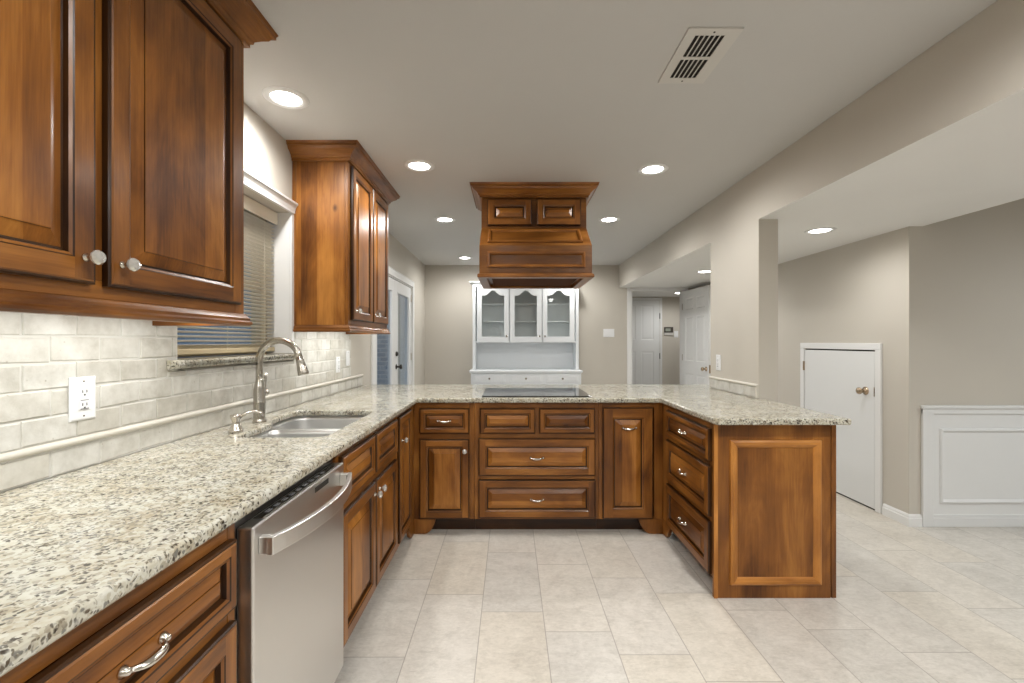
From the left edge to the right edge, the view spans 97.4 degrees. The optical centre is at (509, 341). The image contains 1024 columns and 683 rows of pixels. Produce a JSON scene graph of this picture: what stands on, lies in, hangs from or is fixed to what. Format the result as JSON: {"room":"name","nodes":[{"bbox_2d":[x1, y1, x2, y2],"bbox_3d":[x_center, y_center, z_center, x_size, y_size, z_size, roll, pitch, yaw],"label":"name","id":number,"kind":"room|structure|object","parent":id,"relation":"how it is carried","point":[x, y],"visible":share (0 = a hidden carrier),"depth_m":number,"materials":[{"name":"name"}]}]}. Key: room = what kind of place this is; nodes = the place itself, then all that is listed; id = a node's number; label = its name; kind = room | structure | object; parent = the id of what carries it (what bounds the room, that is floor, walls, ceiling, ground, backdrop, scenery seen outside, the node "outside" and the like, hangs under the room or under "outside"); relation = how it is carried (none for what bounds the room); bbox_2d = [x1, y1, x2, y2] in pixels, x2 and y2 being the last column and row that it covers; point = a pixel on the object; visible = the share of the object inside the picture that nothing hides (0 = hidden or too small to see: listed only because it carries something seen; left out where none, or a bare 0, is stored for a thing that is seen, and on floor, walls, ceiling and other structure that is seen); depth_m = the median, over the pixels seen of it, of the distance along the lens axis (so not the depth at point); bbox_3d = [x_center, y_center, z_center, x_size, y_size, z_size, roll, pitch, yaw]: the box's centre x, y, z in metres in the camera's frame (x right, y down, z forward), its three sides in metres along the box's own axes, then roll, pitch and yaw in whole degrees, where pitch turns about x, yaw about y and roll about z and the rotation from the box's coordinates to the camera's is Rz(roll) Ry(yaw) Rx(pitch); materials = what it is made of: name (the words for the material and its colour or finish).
{"room":"kitchen","nodes":[
{"label":"kitchen","id":0,"kind":"room"},
{"bbox_2d":[0,103,424,492],"bbox_3d":[-1.374,0.072,1.835,0.200,2.435,10.070,0,0,0],"label":"wall","id":1,"kind":"structure","parent":0,"point":[267,156],"depth_m":2.61,"materials":[{"name":"paint"}]},
{"bbox_2d":[0,0,277,325],"bbox_3d":[-1.070,-0.600,1.073,0.406,1.088,1.227,0,0,0],"label":"upper cabinet","id":2,"kind":"object","parent":1,"relation":"attached to","point":[122,121],"visible":1,"depth_m":1.09,"materials":[{"name":"brown wood"}]},
{"bbox_2d":[0,312,350,491],"bbox_3d":[-1.268,0.143,1.923,0.011,0.464,3.326,0,0,0],"label":"wall tile","id":3,"kind":"structure","parent":1,"relation":"attached to","point":[128,358],"depth_m":1.43,"materials":[{"name":"tile"}]},
{"bbox_2d":[68,376,95,422],"bbox_3d":[-1.259,0.168,1.328,0.009,0.128,0.082,0,0,0],"label":"wall outlet","id":4,"kind":"object","parent":3,"relation":"attached to","point":[81,390],"visible":1,"depth_m":1.32,"materials":[{"name":"white plastic"}]},
{"bbox_2d":[79,387,89,409],"bbox_3d":[-1.256,0.168,1.328,0.002,0.066,0.033,0,0,0],"label":"socket","id":5,"kind":"object","parent":4,"relation":"attached to","point":[84,392],"depth_m":1.33,"materials":[{"name":"plastic"}]},
{"bbox_2d":[336,356,339,372],"bbox_3d":[-1.259,0.170,3.300,0.009,0.118,0.072,0,0,0],"label":"wall outlet","id":6,"kind":"object","parent":3,"relation":"attached to","point":[337,358],"visible":1,"depth_m":3.29,"materials":[{"name":"white plastic"}]},
{"bbox_2d":[346,351,349,365],"bbox_3d":[-1.259,0.130,3.500,0.008,0.118,0.072,0,0,0],"label":"light switch","id":7,"kind":"object","parent":3,"relation":"attached to","point":[347,352],"visible":1,"depth_m":3.49,"materials":[{"name":"white plastic"}]},
{"bbox_2d":[0,374,363,462],"bbox_3d":[-1.264,0.290,2.060,0.019,0.022,3.600,0,0,0],"label":"trim","id":8,"kind":"structure","parent":1,"relation":"attached to","point":[16,454],"depth_m":1.49,"materials":[{"name":"tile"}]},
{"bbox_2d":[167,353,295,369],"bbox_3d":[-1.319,0.086,2.143,0.171,0.035,0.977,0,0,0],"label":"window sill","id":9,"kind":"structure","parent":1,"relation":"attached to","point":[207,361],"depth_m":1.94,"materials":[{"name":"stone"}]},
{"bbox_2d":[177,169,297,357],"bbox_3d":[-1.355,-0.370,2.122,0.229,0.876,1.024,0,0,0],"label":"window","id":10,"kind":"structure","parent":1,"relation":"in","point":[283,251],"depth_m":2.60,"materials":[{"name":"white wood"}]},
{"bbox_2d":[177,195,277,354],"bbox_3d":[-1.360,-0.343,2.158,0.062,0.797,0.876,0,0,0],"label":"window blind","id":11,"kind":"object","parent":10,"relation":"attached to","point":[254,227],"visible":0.37,"depth_m":2.40,"materials":[{"name":"white plastic"}]},
{"bbox_2d":[286,140,399,333],"bbox_3d":[-1.070,-0.600,3.055,0.406,1.088,1.003,0,0,0],"label":"upper cabinet","id":12,"kind":"object","parent":1,"relation":"attached to","point":[342,196],"visible":0.99,"depth_m":2.64,"materials":[{"name":"brown wood"}]},
{"bbox_2d":[351,377,362,387],"bbox_3d":[-1.268,0.338,3.723,0.011,0.074,0.275,0,0,0],"label":"tiled wall","id":13,"kind":"structure","parent":1,"relation":"attached to","point":[355,382],"depth_m":3.71,"materials":[{"name":"tile"}]},
{"bbox_2d":[371,266,414,384],"bbox_3d":[-1.319,0.254,5.020,0.208,2.073,1.810,0,0,0],"label":"door","id":14,"kind":"structure","parent":1,"relation":"in","point":[396,287],"depth_m":5.19,"materials":[{"name":"paint"}]},
{"bbox_2d":[425,265,694,384],"bbox_3d":[0.758,0.072,6.810,4.064,2.435,0.120,0,0,0],"label":"wall","id":15,"kind":"structure","parent":0,"point":[448,288],"depth_m":6.75,"materials":[{"name":"paint"}]},
{"bbox_2d":[603,329,613,336],"bbox_3d":[1.482,-0.127,6.745,0.165,0.122,0.008,0,0,0],"label":"light switch","id":16,"kind":"object","parent":15,"relation":"attached to","point":[606,332],"visible":1,"depth_m":6.74,"materials":[{"name":"white plastic"}]},
{"bbox_2d":[627,288,687,384],"bbox_3d":[2.212,0.243,6.802,0.915,2.093,0.136,0,0,0],"label":"door frame","id":17,"kind":"structure","parent":15,"relation":"attached to","point":[629,290],"depth_m":6.73,"materials":[{"name":"paint"}]},
{"bbox_2d":[682,285,710,384],"bbox_3d":[2.592,0.269,6.318,0.106,2.022,0.808,0,0,0],"label":"door","id":18,"kind":"structure","parent":15,"relation":"in","point":[696,306],"depth_m":6.24,"materials":[{"name":"white paint"}]},
{"bbox_2d":[244,0,996,264],"bbox_3d":[2.350,-1.195,1.795,7.700,0.100,10.190,0,0,0],"label":"ceiling","id":19,"kind":"structure","parent":0,"point":[475,90],"depth_m":2.05,"materials":[{"name":"paint"}]},
{"bbox_2d":[262,86,308,108],"bbox_3d":[-1.053,-1.141,2.116,0.200,0.006,0.200,0,0,0],"label":"recessed light","id":20,"kind":"object","parent":19,"relation":"in","point":[284,97],"visible":1,"depth_m":2.10,"materials":[{"name":"white paint"}]},
{"bbox_2d":[404,160,434,171],"bbox_3d":[-0.590,-1.141,2.930,0.200,0.006,0.200,0,0,0],"label":"recessed light","id":21,"kind":"object","parent":19,"relation":"in","point":[414,165],"visible":1,"depth_m":2.92,"materials":[{"name":"white paint"}]},
{"bbox_2d":[434,216,455,222],"bbox_3d":[-0.610,-1.141,4.220,0.200,0.006,0.200,0,0,0],"label":"recessed light","id":22,"kind":"object","parent":19,"relation":"in","point":[443,219],"visible":1,"depth_m":4.21,"materials":[{"name":"white paint"}]},
{"bbox_2d":[458,256,471,258],"bbox_3d":[-0.617,-1.141,6.150,0.200,0.006,0.200,0,0,0],"label":"recessed light","id":23,"kind":"object","parent":19,"relation":"in","point":[461,257],"visible":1,"depth_m":6.11,"materials":[{"name":"white paint"}]},
{"bbox_2d":[469,182,598,288],"bbox_3d":[0.176,-0.791,3.439,0.936,0.706,0.746,0,0,0],"label":"range hood","id":24,"kind":"object","parent":19,"relation":"hanging from","point":[534,235],"visible":1,"depth_m":3.25,"materials":[{"name":"brown wood"}]},
{"bbox_2d":[598,216,619,222],"bbox_3d":[0.930,-1.141,4.220,0.200,0.006,0.200,0,0,0],"label":"recessed light","id":25,"kind":"object","parent":19,"relation":"in","point":[604,219],"visible":1,"depth_m":4.21,"materials":[{"name":"white paint"}]},
{"bbox_2d":[637,163,668,174],"bbox_3d":[0.949,-1.141,2.990,0.200,0.006,0.200,0,0,0],"label":"recessed light","id":26,"kind":"object","parent":19,"relation":"in","point":[656,168],"visible":1,"depth_m":2.98,"materials":[{"name":"white paint"}]},
{"bbox_2d":[658,27,743,83],"bbox_3d":[0.752,-1.141,1.812,0.200,0.008,0.347,0,0,0],"label":"ceiling vent","id":27,"kind":"object","parent":19,"relation":"in","point":[700,50],"visible":1,"depth_m":1.78,"materials":[{"name":"metal"}]},
{"bbox_2d":[632,297,679,384],"bbox_3d":[2.450,0.190,7.545,2.500,2.200,1.350,0,0,0],"label":"wall","id":28,"kind":"structure","parent":0,"point":[670,306],"depth_m":8.10,"materials":[{"name":"paint"}]},
{"bbox_2d":[632,298,661,384],"bbox_3d":[2.297,0.253,8.064,0.875,2.075,0.076,0,0,0],"label":"door","id":29,"kind":"structure","parent":28,"relation":"in","point":[646,312],"depth_m":8.09,"materials":[{"name":"white paint"}]},
{"bbox_2d":[664,327,672,334],"bbox_3d":[2.850,-0.188,8.085,0.160,0.145,0.029,0,0,0],"label":"thermostat","id":30,"kind":"object","parent":28,"relation":"attached to","point":[667,330],"visible":1,"depth_m":8.07,"materials":[{"name":"white plastic"}]},
{"bbox_2d":[632,291,679,296],"bbox_3d":[2.450,-0.858,7.545,2.500,0.105,1.350,0,0,0],"label":"ceiling","id":31,"kind":"structure","parent":0,"point":[634,293],"depth_m":7.71,"materials":[{"name":"paint"}]},
{"bbox_2d":[334,493,1023,682],"bbox_3d":[2.300,1.330,2.600,7.800,0.080,11.600,0,0,0],"label":"floor","id":32,"kind":"structure","parent":0,"point":[910,604],"depth_m":2.13,"materials":[{"name":"tile"}]},
{"bbox_2d":[0,524,236,682],"bbox_3d":[-0.925,0.850,0.755,0.659,0.880,0.600,0,0,0],"label":"base cabinet","id":33,"kind":"object","parent":32,"relation":"on","point":[179,625],"visible":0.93,"depth_m":0.82,"materials":[{"name":"brown wood"}]},
{"bbox_2d":[234,458,351,682],"bbox_3d":[-0.874,0.850,1.357,0.703,0.856,0.589,0,0,0],"label":"dishwasher","id":34,"kind":"object","parent":32,"relation":"on","point":[288,612],"visible":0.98,"depth_m":1.25,"materials":[{"name":"metal"}]},
{"bbox_2d":[333,417,397,647],"bbox_3d":[-0.921,0.850,2.103,0.668,0.880,0.885,0,0,0],"label":"base cabinet","id":35,"kind":"object","parent":32,"relation":"on","point":[370,511],"visible":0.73,"depth_m":2.00,"materials":[{"name":"brown wood"}]},
{"bbox_2d":[396,405,413,550],"bbox_3d":[-0.921,0.850,2.799,0.668,0.880,0.502,0,0,0],"label":"base cabinet","id":36,"kind":"object","parent":32,"relation":"on","point":[405,453],"visible":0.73,"depth_m":2.72,"materials":[{"name":"brown wood"}]},
{"bbox_2d":[414,403,474,533],"bbox_3d":[-0.442,0.850,3.287,0.405,0.880,0.658,0,0,0],"label":"base cabinet","id":37,"kind":"object","parent":32,"relation":"on","point":[443,432],"visible":0.96,"depth_m":3.00,"materials":[{"name":"brown wood"}]},
{"bbox_2d":[469,281,582,384],"bbox_3d":[0.224,0.217,6.495,1.605,2.146,0.501,0,0,0],"label":"china hutch","id":38,"kind":"object","parent":32,"relation":"on","point":[521,336],"visible":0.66,"depth_m":6.73,"materials":[{"name":"paint"}]},
{"bbox_2d":[476,303,503,304],"bbox_3d":[-0.262,-0.548,6.639,0.462,0.016,0.178,0,0,0],"label":"shelf","id":39,"kind":"object","parent":38,"relation":"attached to","point":[476,303],"depth_m":6.56,"materials":[{"name":"paint"}]},
{"bbox_2d":[509,303,536,304],"bbox_3d":[0.222,-0.548,6.639,0.465,0.016,0.178,0,0,0],"label":"shelf","id":40,"kind":"object","parent":38,"relation":"attached to","point":[509,303],"depth_m":6.56,"materials":[{"name":"paint"}]},
{"bbox_2d":[469,368,582,372],"bbox_3d":[0.222,0.424,6.502,1.580,0.041,0.488,0,0,0],"label":"countertop","id":41,"kind":"structure","parent":38,"relation":"on","point":[479,370],"depth_m":6.27,"materials":[{"name":"paint"}]},
{"bbox_2d":[547,303,569,304],"bbox_3d":[0.707,-0.548,6.639,0.466,0.016,0.178,0,0,0],"label":"shelf","id":42,"kind":"object","parent":38,"relation":"attached to","point":[547,303],"depth_m":6.56,"materials":[{"name":"paint"}]},
{"bbox_2d":[474,403,597,528],"bbox_3d":[0.176,0.850,3.291,0.830,0.880,0.649,0,0,0],"label":"base cabinet","id":43,"kind":"object","parent":32,"relation":"on","point":[536,464],"visible":0.97,"depth_m":3.00,"materials":[{"name":"brown wood"}]},
{"bbox_2d":[0,385,850,676],"bbox_3d":[0.244,0.392,2.097,3.032,0.032,3.694,0,0,0],"label":"countertop","id":44,"kind":"structure","parent":43,"relation":"on","point":[73,544],"depth_m":1.11,"materials":[{"name":"beige stone"}]},
{"bbox_2d":[228,410,264,432],"bbox_3d":[-1.096,0.331,1.871,0.133,0.089,0.054,0,0,-9],"label":"soap dispenser","id":45,"kind":"object","parent":44,"relation":"on","point":[236,427],"visible":1,"depth_m":1.85,"materials":[{"name":"silver metal"}]},
{"bbox_2d":[252,337,308,422],"bbox_3d":[-1.077,0.177,2.135,0.262,0.396,0.100,0,0,0],"label":"faucet","id":46,"kind":"object","parent":44,"relation":"on","point":[260,391],"visible":0.99,"depth_m":2.10,"materials":[{"name":"silver metal"}]},
{"bbox_2d":[250,416,364,455],"bbox_3d":[-0.950,0.519,2.120,0.500,0.219,0.780,0,0,0],"label":"sink","id":47,"kind":"object","parent":44,"relation":"in","point":[299,426],"visible":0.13,"depth_m":2.41,"materials":[{"name":"silver metal"}]},
{"bbox_2d":[482,388,590,396],"bbox_3d":[0.180,0.372,3.310,0.740,0.007,0.530,0,0,0],"label":"cooktop","id":48,"kind":"object","parent":44,"relation":"in","point":[489,392],"visible":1,"depth_m":3.26,"materials":[{"name":"black glass"}]},
{"bbox_2d":[596,403,662,533],"bbox_3d":[0.809,0.850,3.291,0.433,0.880,0.649,0,0,0],"label":"base cabinet","id":49,"kind":"object","parent":32,"relation":"on","point":[630,435],"visible":0.91,"depth_m":3.00,"materials":[{"name":"brown wood"}]},
{"bbox_2d":[663,404,835,597],"bbox_3d":[1.309,0.850,2.648,0.664,0.880,0.803,0,0,0],"label":"base cabinet","id":50,"kind":"object","parent":32,"relation":"on","point":[754,505],"visible":0.93,"depth_m":2.26,"materials":[{"name":"brown wood"}]},
{"bbox_2d":[711,219,777,401],"bbox_3d":[1.698,0.242,3.313,0.127,2.095,0.710,0,0,0],"label":"wall column","id":51,"kind":"structure","parent":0,"point":[744,261],"depth_m":3.10,"materials":[{"name":"paint"}]},
{"bbox_2d":[716,355,720,370],"bbox_3d":[1.630,0.165,3.525,0.009,0.122,0.075,0,0,0],"label":"wall outlet","id":52,"kind":"object","parent":51,"relation":"attached to","point":[718,357],"visible":1,"depth_m":3.51,"materials":[{"name":"white plastic"}]},
{"bbox_2d":[710,379,754,397],"bbox_3d":[1.629,0.338,3.314,0.010,0.075,0.708,0,0,0],"label":"wall tile","id":53,"kind":"object","parent":51,"relation":"attached to","point":[741,389],"depth_m":3.27,"materials":[{"name":"tile"}]},
{"bbox_2d":[709,376,758,398],"bbox_3d":[1.627,0.328,3.313,0.016,0.094,0.710,0,0,0],"label":"trim","id":54,"kind":"structure","parent":53,"relation":"attached to","point":[756,386],"depth_m":3.13,"materials":[{"name":"stone"}]},
{"bbox_2d":[697,226,925,513],"bbox_3d":[2.850,0.072,5.008,0.120,2.435,3.724,0,0,0],"label":"wall","id":55,"kind":"structure","parent":0,"point":[872,289],"depth_m":3.36,"materials":[{"name":"paint"}]},
{"bbox_2d":[800,343,881,513],"bbox_3d":[2.750,0.651,3.834,0.080,1.277,0.932,0,0,0],"label":"door","id":56,"kind":"structure","parent":55,"relation":"in","point":[845,383],"depth_m":3.65,"materials":[{"name":"white paint"}]},
{"bbox_2d":[882,503,921,526],"bbox_3d":[2.821,1.248,3.243,0.094,0.084,0.225,0,0,0],"label":"baseboard","id":57,"kind":"structure","parent":55,"relation":"attached to","point":[910,520],"depth_m":3.18,"materials":[{"name":"paint"}]},
{"bbox_2d":[619,0,1023,287],"bbox_3d":[2.260,-0.975,1.775,1.250,0.339,9.950,0,0,0],"label":"ceiling","id":58,"kind":"structure","parent":0,"point":[941,137],"depth_m":2.21,"materials":[{"name":"paint"}]},
{"bbox_2d":[696,270,710,272],"bbox_3d":[2.235,-0.801,5.170,0.200,0.006,0.200,0,0,0],"label":"recessed light","id":59,"kind":"object","parent":58,"relation":"in","point":[701,271],"visible":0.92,"depth_m":5.15,"materials":[{"name":"white paint"}]},
{"bbox_2d":[804,227,836,233],"bbox_3d":[2.244,-0.801,3.258,0.200,0.006,0.200,0,0,0],"label":"recessed light","id":60,"kind":"object","parent":58,"relation":"in","point":[820,230],"visible":1,"depth_m":3.25,"materials":[{"name":"white paint"}]},
{"bbox_2d":[926,198,1023,404],"bbox_3d":[4.555,0.072,3.206,3.290,2.435,0.120,0,0,0],"label":"wall","id":61,"kind":"structure","parent":0,"point":[975,260],"depth_m":3.15,"materials":[{"name":"paint"}]},
{"bbox_2d":[920,405,1023,526],"bbox_3d":[4.233,0.868,3.131,2.734,0.845,0.029,0,0,0],"label":"wainscot","id":62,"kind":"structure","parent":61,"relation":"attached to","point":[972,456],"depth_m":3.14,"materials":[{"name":"white paint"}]},
{"label":"outside","id":63,"kind":"structure","parent":0,"visible":0},
{"bbox_3d":[-5.300,1.540,3.000,7.400,0.100,12.000,0,0,0],"label":"patio","id":64,"kind":"object","parent":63,"visible":0},
{"bbox_2d":[177,241,387,384],"bbox_3d":[-5.530,-0.260,8.100,6.940,3.700,0.200,0,0,0],"label":"wall","id":65,"kind":"structure","parent":64,"relation":"on","point":[382,339],"depth_m":8.00,"materials":[{"name":"grey paint"}]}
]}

